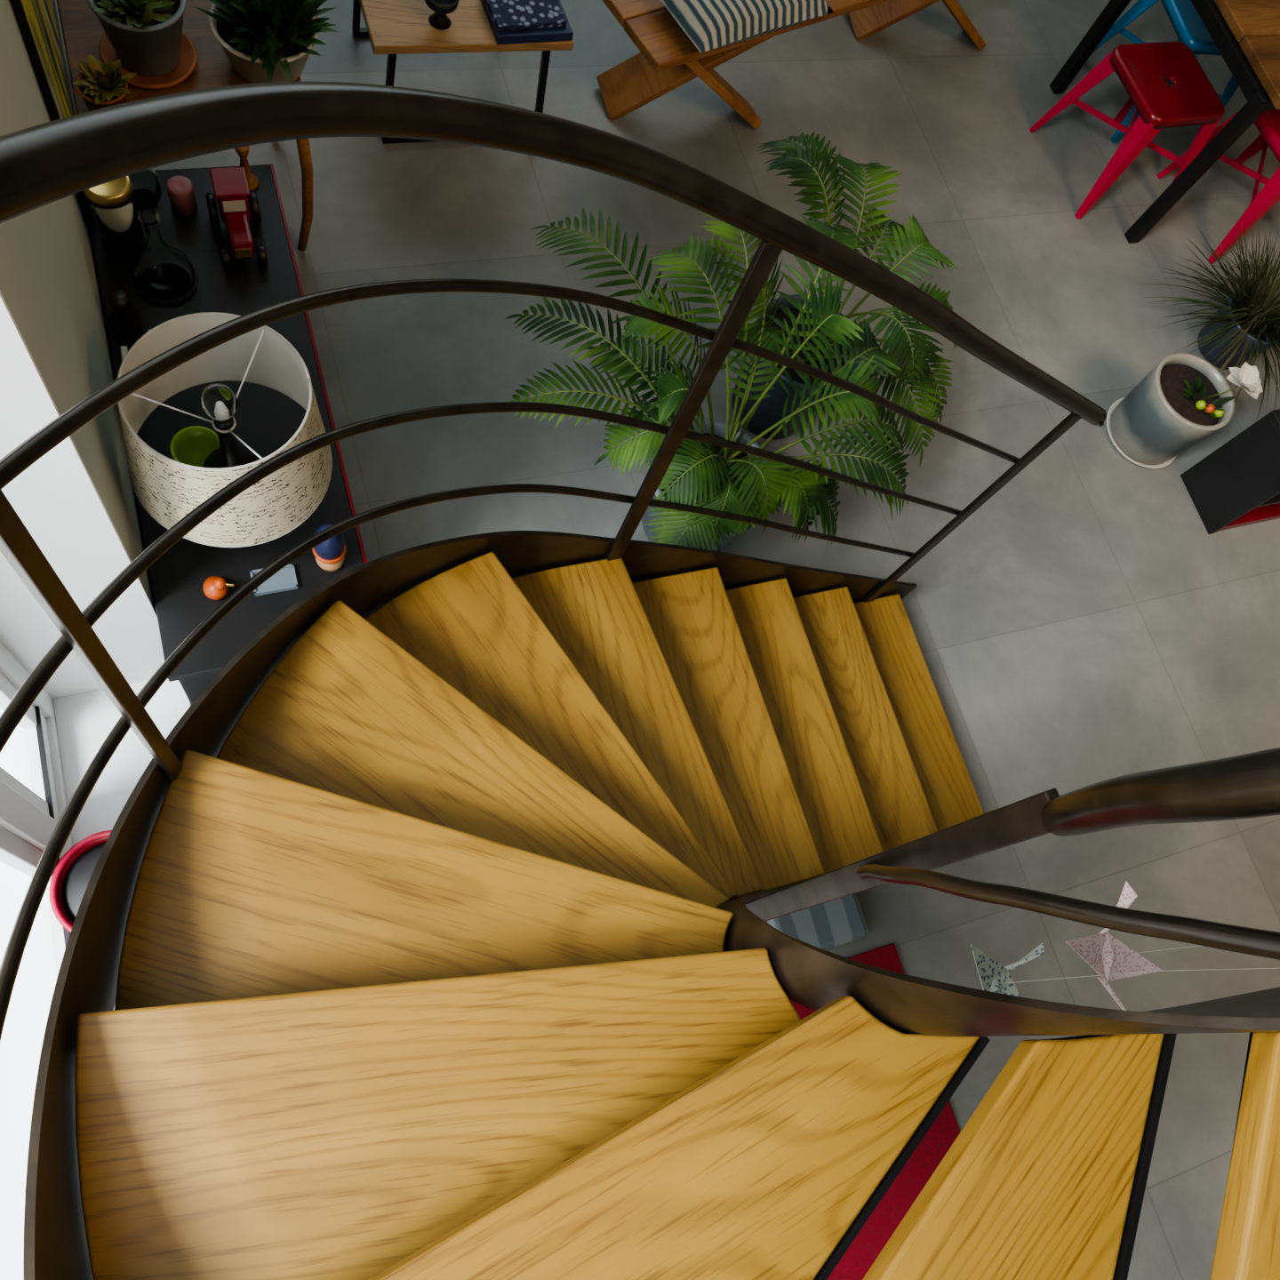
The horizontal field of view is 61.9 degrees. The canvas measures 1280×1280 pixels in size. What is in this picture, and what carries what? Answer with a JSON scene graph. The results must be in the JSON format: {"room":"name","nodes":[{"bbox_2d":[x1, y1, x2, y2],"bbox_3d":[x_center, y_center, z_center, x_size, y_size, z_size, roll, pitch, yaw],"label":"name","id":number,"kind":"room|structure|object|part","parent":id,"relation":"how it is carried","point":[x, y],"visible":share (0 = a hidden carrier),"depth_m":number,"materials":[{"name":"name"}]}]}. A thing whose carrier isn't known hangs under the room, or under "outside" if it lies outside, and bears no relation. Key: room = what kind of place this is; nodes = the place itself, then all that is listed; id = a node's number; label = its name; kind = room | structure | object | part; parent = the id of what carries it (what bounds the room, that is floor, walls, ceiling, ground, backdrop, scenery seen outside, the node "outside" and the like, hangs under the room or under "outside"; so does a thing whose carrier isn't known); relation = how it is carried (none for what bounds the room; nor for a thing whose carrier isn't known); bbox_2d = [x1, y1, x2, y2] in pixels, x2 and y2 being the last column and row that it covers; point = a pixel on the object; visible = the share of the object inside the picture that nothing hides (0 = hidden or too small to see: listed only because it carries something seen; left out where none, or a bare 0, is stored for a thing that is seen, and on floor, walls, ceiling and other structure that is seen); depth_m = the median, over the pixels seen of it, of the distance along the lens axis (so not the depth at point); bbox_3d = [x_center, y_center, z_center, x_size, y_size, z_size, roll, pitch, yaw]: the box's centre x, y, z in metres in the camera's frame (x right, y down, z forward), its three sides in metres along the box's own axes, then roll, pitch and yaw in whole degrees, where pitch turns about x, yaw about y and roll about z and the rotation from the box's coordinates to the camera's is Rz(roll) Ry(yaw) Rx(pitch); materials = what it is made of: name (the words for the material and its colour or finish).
{"room":"home spiral staircase","nodes":[
{"label":"home spiral staircase","id":0,"kind":"room"},
{"bbox_2d":[0,0,155,609],"bbox_3d":[-1.511,-3.037,1.151,0.398,5.200,4.930,-12,73,-18],"label":"wall","id":1,"kind":"structure","parent":0,"point":[50,288],"depth_m":2.05,"materials":[{"name":"white paint"}]},
{"bbox_2d":[9,0,92,221],"bbox_3d":[-1.384,-1.687,2.277,0.018,1.240,0.884,-12,73,-18],"label":"abstract canvas","id":2,"kind":"object","parent":1,"relation":"attached to","point":[37,21],"visible":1,"depth_m":2.48,"materials":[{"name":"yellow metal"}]},
{"bbox_3d":[-1.526,-1.476,2.831,0.018,0.020,0.880,-12,73,-18],"label":"frame","id":3,"kind":"part","parent":2,"relation":"part of","materials":[{"name":"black metal"}]},
{"bbox_2d":[34,705,70,946],"bbox_3d":[-1.097,1.451,2.252,0.012,0.008,2.800,-12,73,-18],"label":"sill gasket","id":4,"kind":"structure","parent":1,"relation":"attached to","point":[39,730],"depth_m":2.59,"materials":[{"name":"black rubber"}]},
{"bbox_2d":[0,291,164,698],"bbox_3d":[-0.835,-0.688,0.707,0.323,4.700,0.012,-12,73,-18],"label":"lining","id":5,"kind":"object","parent":1,"relation":"attached to","point":[56,498],"visible":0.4,"depth_m":2.10,"materials":[{"name":"white paint"}]},
{"bbox_2d":[52,678,191,1010],"bbox_3d":[-0.963,1.478,2.426,0.323,0.020,2.950,-12,73,-18],"label":"sill","id":6,"kind":"structure","parent":1,"relation":"attached to","point":[84,721],"depth_m":2.76,"materials":[{"name":"white paint"}]},
{"bbox_2d":[49,829,111,932],"bbox_3d":[-1.233,0.600,2.540,0.252,0.252,0.252,-12,73,-18],"label":"flower pot","id":7,"kind":"object","parent":6,"relation":"on","point":[70,878],"visible":0.26,"depth_m":2.43,"materials":[{"name":"ceramic"}]},
{"bbox_2d":[641,417,772,551],"bbox_3d":[0.177,-0.429,3.278,0.386,0.320,0.386,-12,73,-18],"label":"pot","id":8,"kind":"object","parent":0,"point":[719,426],"depth_m":3.21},
{"bbox_2d":[153,0,1279,1279],"bbox_3d":[1.966,-0.493,3.993,7.660,0.100,10.000,-12,73,-18],"label":"floor","id":9,"kind":"structure","parent":0,"point":[1085,624],"depth_m":3.69,"materials":[{"name":"concrete"}]},
{"bbox_2d":[45,717,72,847],"bbox_3d":[-1.137,1.510,2.352,0.060,0.050,2.830,-12,73,-18],"label":"threshold","id":10,"kind":"object","parent":9,"relation":"on","point":[51,723],"visible":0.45,"depth_m":2.70,"materials":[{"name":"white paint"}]},
{"bbox_2d":[0,640,70,980],"bbox_3d":[-0.750,0.204,0.390,0.060,4.700,1.875,-12,73,-18],"label":"window","id":11,"kind":"structure","parent":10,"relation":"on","point":[21,818],"depth_m":2.42,"materials":[{"name":"white paint"}]},
{"bbox_3d":[-1.114,-0.386,1.104,0.035,3.360,0.050,-12,73,-18],"label":"sash side","id":12,"kind":"part","parent":11,"relation":"part of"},
{"bbox_3d":[-1.045,-0.161,1.036,0.035,3.360,0.050,-12,73,-18],"label":"sash side","id":13,"kind":"part","parent":11,"relation":"part of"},
{"bbox_3d":[-1.005,-0.033,0.998,0.035,3.360,0.050,-12,73,-18],"label":"sash side","id":14,"kind":"part","parent":11,"relation":"part of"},
{"bbox_3d":[-1.482,0.322,2.638,0.035,0.090,0.295,-12,73,-18],"label":"sash bottom","id":15,"kind":"part","parent":11,"relation":"part of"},
{"bbox_3d":[-1.214,1.192,2.376,0.035,0.090,1.420,-12,73,-18],"label":"sash bottom","id":16,"kind":"part","parent":11,"relation":"part of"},
{"bbox_2d":[56,0,312,251],"bbox_3d":[-1.328,-1.532,3.206,0.600,0.491,0.542,-12,73,-18],"label":"wooden plant stand","id":17,"kind":"object","parent":9,"relation":"on","point":[83,31],"visible":0.26,"depth_m":2.98,"materials":[{"name":"brown wood"}]},
{"bbox_2d":[72,53,136,111],"bbox_3d":[-1.403,-1.456,2.802,0.144,0.158,0.152,38,65,2],"label":"plant","id":18,"kind":"object","parent":17,"relation":"on","point":[100,85],"visible":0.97,"depth_m":2.77,"materials":[{"name":"green plant"}]},
{"bbox_3d":[-1.417,-1.435,2.827,0.126,0.090,0.126,-12,73,-18],"label":"pot","id":19,"kind":"part","parent":18,"relation":"part of","materials":[{"name":"ceramic"}]},
{"bbox_2d":[87,0,197,90],"bbox_3d":[-1.326,-1.645,2.840,0.250,0.254,0.268,-12,73,-18],"label":"potted succulent","id":20,"kind":"object","parent":17,"relation":"on","point":[148,38],"visible":1,"depth_m":2.82,"materials":[{"name":"grey ceramic"}]},
{"bbox_2d":[193,0,337,83],"bbox_3d":[-1.028,-1.689,2.913,0.386,0.292,0.417,14,67,-9],"label":"plant","id":21,"kind":"object","parent":17,"relation":"on","point":[265,41],"visible":0.98,"depth_m":2.90,"materials":[{"name":"green plant"}]},
{"bbox_3d":[-1.025,-1.361,3.236,0.041,0.462,0.085,31,65,-1],"label":"leg","id":22,"kind":"part","parent":17,"relation":"part of","materials":[{"name":"brown wood"}]},
{"bbox_2d":[88,163,367,704],"bbox_3d":[-1.093,-0.525,2.889,0.485,0.500,1.420,-12,73,-18],"label":"sideboard","id":23,"kind":"object","parent":9,"relation":"on","point":[266,418],"visible":0.44,"depth_m":2.65,"materials":[{"name":"black laminate"}]},
{"bbox_2d":[83,175,146,259],"bbox_3d":[-1.299,-1.058,2.643,0.108,0.220,0.108,-12,73,-18],"label":"storage jar","id":24,"kind":"object","parent":23,"relation":"on","point":[113,205],"visible":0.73,"depth_m":2.60,"materials":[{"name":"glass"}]},
{"bbox_3d":[-1.277,-1.091,2.557,0.108,0.030,0.108,-12,73,-18],"label":"lid","id":25,"kind":"part","parent":24,"relation":"part of","materials":[{"name":"gold metal"}]},
{"bbox_2d":[106,289,139,335],"bbox_3d":[-1.269,-0.804,2.615,0.070,0.110,0.070,-12,73,-18],"label":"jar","id":26,"kind":"object","parent":23,"relation":"on","point":[124,316],"visible":1,"depth_m":2.60,"materials":[{"name":"glass"}]},
{"bbox_2d":[120,345,127,361],"bbox_3d":[-1.212,-0.607,2.532,0.036,0.150,0.110,-12,73,-18],"label":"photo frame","id":27,"kind":"object","parent":23,"relation":"on","point":[124,349],"visible":0.18,"depth_m":2.48,"materials":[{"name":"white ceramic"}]},
{"bbox_2d":[128,168,161,211],"bbox_3d":[-1.287,-1.179,2.725,0.110,0.160,0.110,-12,73,-18],"label":"glass vase","id":28,"kind":"object","parent":23,"relation":"on","point":[147,188],"visible":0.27,"depth_m":2.72,"materials":[{"name":"black glass"}]},
{"bbox_2d":[131,208,198,308],"bbox_3d":[-1.182,-0.950,2.616,0.156,0.250,0.156,-12,73,-18],"label":"glass decanter","id":29,"kind":"object","parent":23,"relation":"on","point":[163,275],"visible":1,"depth_m":2.63,"materials":[{"name":"black glass"}]},
{"bbox_2d":[166,175,197,217],"bbox_3d":[-1.194,-1.158,2.782,0.064,0.085,0.064,-12,73,-18],"label":"candle","id":30,"kind":"object","parent":23,"relation":"on","point":[180,188],"visible":1,"depth_m":2.75,"materials":[{"name":"wax"}]},
{"bbox_2d":[169,425,220,467],"bbox_3d":[-1.050,-0.436,2.542,0.116,0.090,0.116,-12,73,-18],"label":"bowl","id":31,"kind":"object","parent":23,"relation":"on","point":[192,445],"visible":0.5,"depth_m":2.54,"materials":[{"name":"ceramic"}]},
{"bbox_2d":[203,576,234,599],"bbox_3d":[-0.975,-0.127,2.457,0.065,0.067,0.056,-29,79,-22],"label":"duck","id":32,"kind":"object","parent":23,"relation":"on","point":[215,588],"visible":1,"depth_m":2.44},
{"bbox_2d":[117,312,332,547],"bbox_3d":[-0.904,-0.418,2.353,0.430,0.488,0.430,-12,73,-18],"label":"table lamp","id":33,"kind":"object","parent":23,"relation":"on","point":[168,489],"visible":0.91,"depth_m":2.25,"materials":[{"name":"fabric"}]},
{"bbox_3d":[-0.862,-0.480,2.189,0.072,0.106,0.072,-12,73,-18],"label":"bulb","id":34,"kind":"part","parent":33,"relation":"part of","materials":[{"name":"clear glass"}]},
{"bbox_2d":[213,416,235,438],"bbox_3d":[-0.879,-0.455,2.255,0.040,0.045,0.040,-12,73,-18],"label":"socket","id":35,"kind":"object","parent":33,"relation":"attached to","point":[224,428],"depth_m":2.24,"materials":[{"name":"black metal"}]},
{"bbox_3d":[-0.881,-0.452,2.264,0.428,0.285,0.428,-12,73,-18],"label":"lamp shade","id":36,"kind":"part","parent":33,"relation":"part of","materials":[{"name":"fabric"}]},
{"bbox_2d":[205,167,268,268],"bbox_3d":[-1.043,-1.090,2.758,0.126,0.152,0.207,-12,73,-18],"label":"toy car","id":37,"kind":"object","parent":23,"relation":"on","point":[236,204],"visible":1,"depth_m":2.73,"materials":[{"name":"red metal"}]},
{"bbox_2d":[234,247,252,258],"bbox_3d":[-1.020,-0.997,2.746,0.040,0.030,0.006,-12,73,-18],"label":"grille","id":38,"kind":"object","parent":37,"relation":"attached to","point":[240,252],"depth_m":2.74,"materials":[{"name":"gold metal"}]},
{"bbox_2d":[234,145,258,190],"bbox_3d":[-1.050,-1.263,2.832,0.060,0.135,0.060,-12,73,-18],"label":"wooden candlestick","id":39,"kind":"object","parent":23,"relation":"on","point":[243,152],"visible":0.56,"depth_m":2.83,"materials":[{"name":"brown wood"}]},
{"bbox_2d":[249,563,298,596],"bbox_3d":[-0.863,-0.142,2.517,0.100,0.019,0.060,-12,73,-18],"label":"glass tray","id":40,"kind":"object","parent":23,"relation":"on","point":[285,579],"visible":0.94,"depth_m":2.52,"materials":[{"name":"glass"}]},
{"bbox_2d":[312,522,346,571],"bbox_3d":[-0.727,-0.223,2.496,0.078,0.177,0.078,-12,73,-18],"label":"figurine","id":41,"kind":"object","parent":23,"relation":"on","point":[330,555],"visible":0.8,"depth_m":2.47,"materials":[{"name":"blue wood"}]},
{"bbox_2d":[352,0,574,143],"bbox_3d":[-0.645,-2.056,3.616,0.640,0.445,0.595,-12,73,-18],"label":"coffee table","id":42,"kind":"object","parent":9,"relation":"on","point":[393,28],"visible":0.49,"depth_m":3.33,"materials":[{"name":"brown wood"}]},
{"bbox_3d":[-0.955,-2.233,3.614,0.022,0.404,0.022,-11,73,-21],"label":"leg","id":43,"kind":"part","parent":42,"relation":"part of","materials":[{"name":"black metal"}]},
{"bbox_3d":[-0.819,-1.792,3.481,0.022,0.404,0.022,-11,73,-21],"label":"leg","id":44,"kind":"part","parent":42,"relation":"part of","materials":[{"name":"black metal"}]},
{"bbox_2d":[424,0,459,30],"bbox_3d":[-0.613,-1.948,3.284,0.110,0.100,0.110,-12,73,-18],"label":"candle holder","id":45,"kind":"object","parent":42,"relation":"on","point":[438,20],"visible":1,"depth_m":3.28,"materials":[{"name":"metal"}]},
{"bbox_2d":[480,0,573,44],"bbox_3d":[-0.362,-2.001,3.397,0.253,0.048,0.209,-15,74,-19],"label":"stacked books","id":46,"kind":"object","parent":42,"relation":"on","point":[511,21],"visible":1,"depth_m":3.37,"materials":[{"name":"blue paper"}]},
{"bbox_3d":[-0.335,-1.893,3.644,0.022,0.404,0.022,-13,73,-15],"label":"leg","id":47,"kind":"part","parent":42,"relation":"part of","materials":[{"name":"black metal"}]},
{"bbox_2d":[0,80,1279,1279],"bbox_3d":[0.484,0.292,1.194,2.210,3.753,1.859,-12,73,-18],"label":"spiral staircase","id":48,"kind":"structure","parent":9,"relation":"on","point":[431,939],"depth_m":1.24,"materials":[{"name":"brown wood"}]},
{"bbox_3d":[-0.519,0.020,1.022,0.012,1.110,0.022,19,66,-7],"label":"post","id":49,"kind":"part","parent":48,"relation":"part of","materials":[{"name":"metal"}]},
{"bbox_3d":[0.379,0.359,1.309,2.029,2.497,1.829,-12,73,-18],"label":"rail","id":50,"kind":"part","parent":48,"relation":"part of","materials":[{"name":"metal"}]},
{"bbox_3d":[0.439,0.269,1.073,2.029,2.497,1.829,-12,73,-18],"label":"rail","id":51,"kind":"part","parent":48,"relation":"part of","materials":[{"name":"metal"}]},
{"bbox_3d":[0.502,0.176,0.828,2.029,2.497,1.829,-12,73,-18],"label":"rail","id":52,"kind":"part","parent":48,"relation":"part of","materials":[{"name":"metal"}]},
{"bbox_3d":[0.592,0.095,0.652,2.144,2.581,1.855,-12,73,-18],"label":"handrail","id":53,"kind":"part","parent":48,"relation":"part of","materials":[{"name":"metal"}]},
{"bbox_3d":[0.047,-0.333,1.903,0.032,1.110,0.012,-12,73,-18],"label":"post","id":54,"kind":"part","parent":48,"relation":"part of","materials":[{"name":"metal"}]},
{"bbox_3d":[0.308,0.368,1.619,0.016,1.110,0.042,-13,74,-19],"label":"post","id":55,"kind":"part","parent":48,"relation":"part of","materials":[{"name":"metal"}]},
{"bbox_3d":[0.820,-0.299,2.809,0.032,1.110,0.012,-12,73,-18],"label":"post","id":56,"kind":"part","parent":48,"relation":"part of","materials":[{"name":"metal"}]},
{"bbox_3d":[0.711,0.094,0.775,0.726,1.728,0.217,-12,73,-18],"label":"rail","id":57,"kind":"part","parent":48,"relation":"part of","materials":[{"name":"metal"}]},
{"bbox_2d":[1051,1034,1093,1039],"bbox_3d":[0.276,0.767,0.891,0.363,0.012,0.946,45,66,5],"label":"tray","id":58,"kind":"object","parent":48,"relation":"on","point":[1084,1035],"depth_m":1.07,"materials":[{"name":"black metal"}]},
{"bbox_2d":[970,942,1279,996],"bbox_3d":[0.604,0.377,1.206,0.121,0.771,0.125,4,69,-13],"label":"crane","id":59,"kind":"object","parent":48,"relation":"hanging from","point":[996,978],"visible":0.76,"depth_m":1.53,"materials":[{"name":"paper"}]},
{"bbox_2d":[1065,880,1198,1010],"bbox_3d":[0.811,0.319,1.185,0.152,0.956,0.158,-31,80,-23],"label":"crane","id":60,"kind":"object","parent":48,"relation":"hanging from","point":[1102,951],"visible":0.85,"depth_m":1.59,"materials":[{"name":"pink paper"}]},
{"bbox_3d":[0.823,-0.067,0.354,0.733,1.758,0.215,-12,73,-18],"label":"handrail","id":61,"kind":"part","parent":48,"relation":"part of","materials":[{"name":"metal"}]},
{"bbox_2d":[1231,1032,1253,1155],"bbox_3d":[0.506,0.726,0.767,0.282,0.011,0.976,27,66,-3],"label":"tray","id":62,"kind":"object","parent":48,"relation":"on","point":[1248,1074],"depth_m":0.88,"materials":[{"name":"wood"}]},
{"bbox_2d":[504,207,910,551],"bbox_3d":[0.150,-0.682,2.971,1.124,1.040,0.956,-12,73,-18],"label":"potted palm","id":63,"kind":"object","parent":9,"relation":"on","point":[700,474],"visible":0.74,"depth_m":2.78,"materials":[{"name":"green plant"}]},
{"bbox_2d":[596,0,985,128],"bbox_3d":[0.666,-2.365,4.067,1.895,0.484,0.425,-29,79,-22],"label":"wooden folding chair","id":64,"kind":"object","parent":9,"relation":"on","point":[668,60],"visible":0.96,"depth_m":3.85,"materials":[{"name":"brown wood"}]},
{"bbox_3d":[0.156,-2.100,3.840,0.653,0.035,0.170,-18,86,22],"label":"cross leg","id":65,"kind":"part","parent":64,"relation":"part of","materials":[{"name":"brown wood"}]},
{"bbox_3d":[0.207,-2.073,3.843,0.709,0.035,0.130,13,46,-49],"label":"cross leg","id":66,"kind":"part","parent":64,"relation":"part of","materials":[{"name":"brown wood"}]},
{"bbox_2d":[660,0,833,53],"bbox_3d":[0.344,-2.148,3.567,0.580,0.120,0.320,-29,79,-22],"label":"striped cushion","id":67,"kind":"object","parent":64,"relation":"on","point":[710,25],"visible":1,"depth_m":3.46,"materials":[{"name":"fabric"}]},
{"bbox_3d":[1.167,-2.662,4.313,0.653,0.035,0.170,-18,86,22],"label":"cross leg","id":68,"kind":"part","parent":64,"relation":"part of","materials":[{"name":"brown wood"}]},
{"bbox_3d":[1.218,-2.634,4.316,0.709,0.035,0.130,13,46,-49],"label":"cross leg","id":69,"kind":"part","parent":64,"relation":"part of","materials":[{"name":"brown wood"}]},
{"bbox_2d":[731,294,860,439],"bbox_3d":[0.479,-0.862,3.487,0.350,0.380,0.350,-12,73,-18],"label":"planter","id":70,"kind":"object","parent":9,"relation":"on","point":[769,411],"depth_m":3.37,"materials":[{"name":"stone"}]},
{"bbox_2d":[767,893,868,950],"bbox_3d":[0.502,0.802,3.036,0.280,0.060,0.160,-12,73,-18],"label":"striped cushion","id":71,"kind":"object","parent":9,"relation":"on","point":[841,921],"visible":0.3,"depth_m":3.01,"materials":[{"name":"fabric"}]},
{"bbox_2d":[731,131,958,467],"bbox_3d":[0.641,-1.005,3.292,0.591,0.908,1.033,-35,81,-23],"label":"potted palm","id":72,"kind":"object","parent":9,"relation":"on","point":[769,411],"visible":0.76,"depth_m":3.08,"materials":[{"name":"green plant"}]},
{"bbox_2d":[789,943,959,1279],"bbox_3d":[0.404,1.699,2.696,1.180,0.011,1.540,-12,73,-18],"label":"rug","id":73,"kind":"object","parent":9,"relation":"on","point":[860,1255],"visible":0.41,"depth_m":2.86,"materials":[{"name":"red fabric"}]},
{"bbox_2d":[1029,40,1225,219],"bbox_3d":[1.978,-2.064,4.284,0.488,0.460,0.488,-12,73,-18],"label":"metal stool","id":74,"kind":"object","parent":9,"relation":"on","point":[1144,70],"visible":0.95,"depth_m":4.10,"materials":[{"name":"paint"}]},
{"bbox_3d":[1.744,-2.186,4.287,0.137,0.430,0.105,29,65,-2],"label":"leg","id":75,"kind":"part","parent":74,"relation":"part of","materials":[{"name":"paint"}]},
{"bbox_3d":[1.863,-1.847,4.189,0.105,0.430,0.137,29,65,-2],"label":"leg","id":76,"kind":"part","parent":74,"relation":"part of","materials":[{"name":"paint"}]},
{"bbox_3d":[2.086,-2.271,4.407,0.105,0.430,0.137,29,65,-2],"label":"leg","id":77,"kind":"part","parent":74,"relation":"part of","materials":[{"name":"paint"}]},
{"bbox_3d":[2.026,-2.136,4.096,0.391,0.045,0.391,-12,73,-18],"label":"seat","id":78,"kind":"part","parent":74,"relation":"part of","materials":[{"name":"red metal"}]},
{"bbox_3d":[2.205,-1.932,4.309,0.137,0.430,0.105,29,65,-2],"label":"leg","id":79,"kind":"part","parent":74,"relation":"part of","materials":[{"name":"paint"}]},
{"bbox_2d":[1049,0,1279,243],"bbox_3d":[2.852,-2.319,4.439,1.880,0.762,0.910,-12,73,-18],"label":"dining table","id":80,"kind":"object","parent":9,"relation":"on","point":[1254,62],"visible":1,"depth_m":3.84,"materials":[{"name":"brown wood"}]},
{"bbox_3d":[1.883,-2.504,4.281,0.050,0.725,0.050,-12,73,-18],"label":"leg","id":81,"kind":"part","parent":80,"relation":"part of","materials":[{"name":"black metal"}]},
{"bbox_3d":[2.106,-1.778,4.063,0.050,0.725,0.050,-12,73,-18],"label":"leg","id":82,"kind":"part","parent":80,"relation":"part of","materials":[{"name":"black metal"}]},
{"bbox_2d":[1093,0,1239,143],"bbox_3d":[2.259,-2.454,4.505,0.470,0.460,0.470,-6,71,-16],"label":"metal stool","id":83,"kind":"object","parent":9,"relation":"on","point":[1189,28],"visible":0.34,"depth_m":4.27,"materials":[{"name":"blue paint"}]},
{"bbox_3d":[2.042,-2.604,4.523,0.137,0.430,0.105,36,65,1],"label":"leg","id":84,"kind":"part","parent":83,"relation":"part of","materials":[{"name":"blue paint"}]},
{"bbox_3d":[2.113,-2.257,4.409,0.105,0.430,0.137,36,65,1],"label":"leg","id":85,"kind":"part","parent":83,"relation":"part of","materials":[{"name":"blue paint"}]},
{"bbox_3d":[2.307,-2.526,4.316,0.380,0.045,0.380,-6,71,-16],"label":"seat","id":86,"kind":"part","parent":83,"relation":"part of","materials":[{"name":"blue paint"}]},
{"bbox_3d":[2.468,-2.294,4.514,0.137,0.430,0.105,36,65,1],"label":"leg","id":87,"kind":"part","parent":83,"relation":"part of","materials":[{"name":"blue paint"}]},
{"bbox_2d":[1106,352,1263,468],"bbox_3d":[1.940,-0.851,3.827,0.322,0.436,0.316,-12,73,-18],"label":"plant pot","id":88,"kind":"object","parent":9,"relation":"on","point":[1185,398],"visible":1,"depth_m":3.79,"materials":[{"name":"ceramic"}]},
{"bbox_3d":[2.043,-0.872,3.737,0.048,0.140,0.006,31,65,-1],"label":"flower stem","id":89,"kind":"part","parent":88,"relation":"part of","materials":[{"name":"green plant"}]},
{"bbox_2d":[1141,218,1279,421],"bbox_3d":[2.386,-1.273,4.030,0.842,0.567,0.822,-12,73,-18],"label":"plant","id":90,"kind":"object","parent":9,"relation":"on","point":[1247,323],"visible":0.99,"depth_m":4.05,"materials":[{"name":"green plant"}]},
{"bbox_3d":[2.345,-1.206,4.184,0.260,0.220,0.260,-12,73,-18],"label":"pot","id":91,"kind":"part","parent":90,"relation":"part of","materials":[{"name":"ceramic"}]},
{"bbox_2d":[1156,109,1279,263],"bbox_3d":[2.562,-1.921,4.380,0.470,0.460,0.470,-16,75,-19],"label":"metal stool","id":92,"kind":"object","parent":9,"relation":"on","point":[1268,124],"visible":0.59,"depth_m":4.28,"materials":[{"name":"paint"}]},
{"bbox_3d":[2.323,-2.034,4.378,0.137,0.430,0.105,27,66,-3],"label":"leg","id":93,"kind":"part","parent":92,"relation":"part of","materials":[{"name":"paint"}]},
{"bbox_3d":[2.456,-1.699,4.285,0.105,0.430,0.137,27,66,-3],"label":"leg","id":94,"kind":"part","parent":92,"relation":"part of","materials":[{"name":"paint"}]},
{"bbox_3d":[2.660,-2.133,4.502,0.105,0.430,0.137,27,66,-3],"label":"leg","id":95,"kind":"part","parent":92,"relation":"part of","materials":[{"name":"paint"}]},
{"bbox_3d":[2.610,-1.993,4.191,0.380,0.045,0.380,-16,75,-19],"label":"seat","id":96,"kind":"part","parent":92,"relation":"part of","materials":[{"name":"paint"}]},
{"bbox_2d":[1180,408,1279,534],"bbox_3d":[2.577,-0.677,3.915,1.000,0.452,0.250,-12,73,-18],"label":"cabinet","id":97,"kind":"object","parent":9,"relation":"on","point":[1237,484],"visible":1,"depth_m":3.78,"materials":[{"name":"black laminate"}]},
{"bbox_3d":[2.571,-0.668,3.939,0.950,0.020,0.240,-12,73,-18],"label":"shelf","id":98,"kind":"part","parent":97,"relation":"part of","materials":[{"name":"black laminate"}]},
{"label":"outside","id":99,"kind":"structure","parent":0,"visible":0},
{"bbox_2d":[0,708,55,1279],"bbox_3d":[-3.944,1.226,1.844,5.340,0.100,11.000,-12,73,-18],"label":"window","id":100,"kind":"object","parent":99,"point":[27,1016],"visible":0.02,"depth_m":2.53,"materials":[{"name":"white paint"}]}
]}

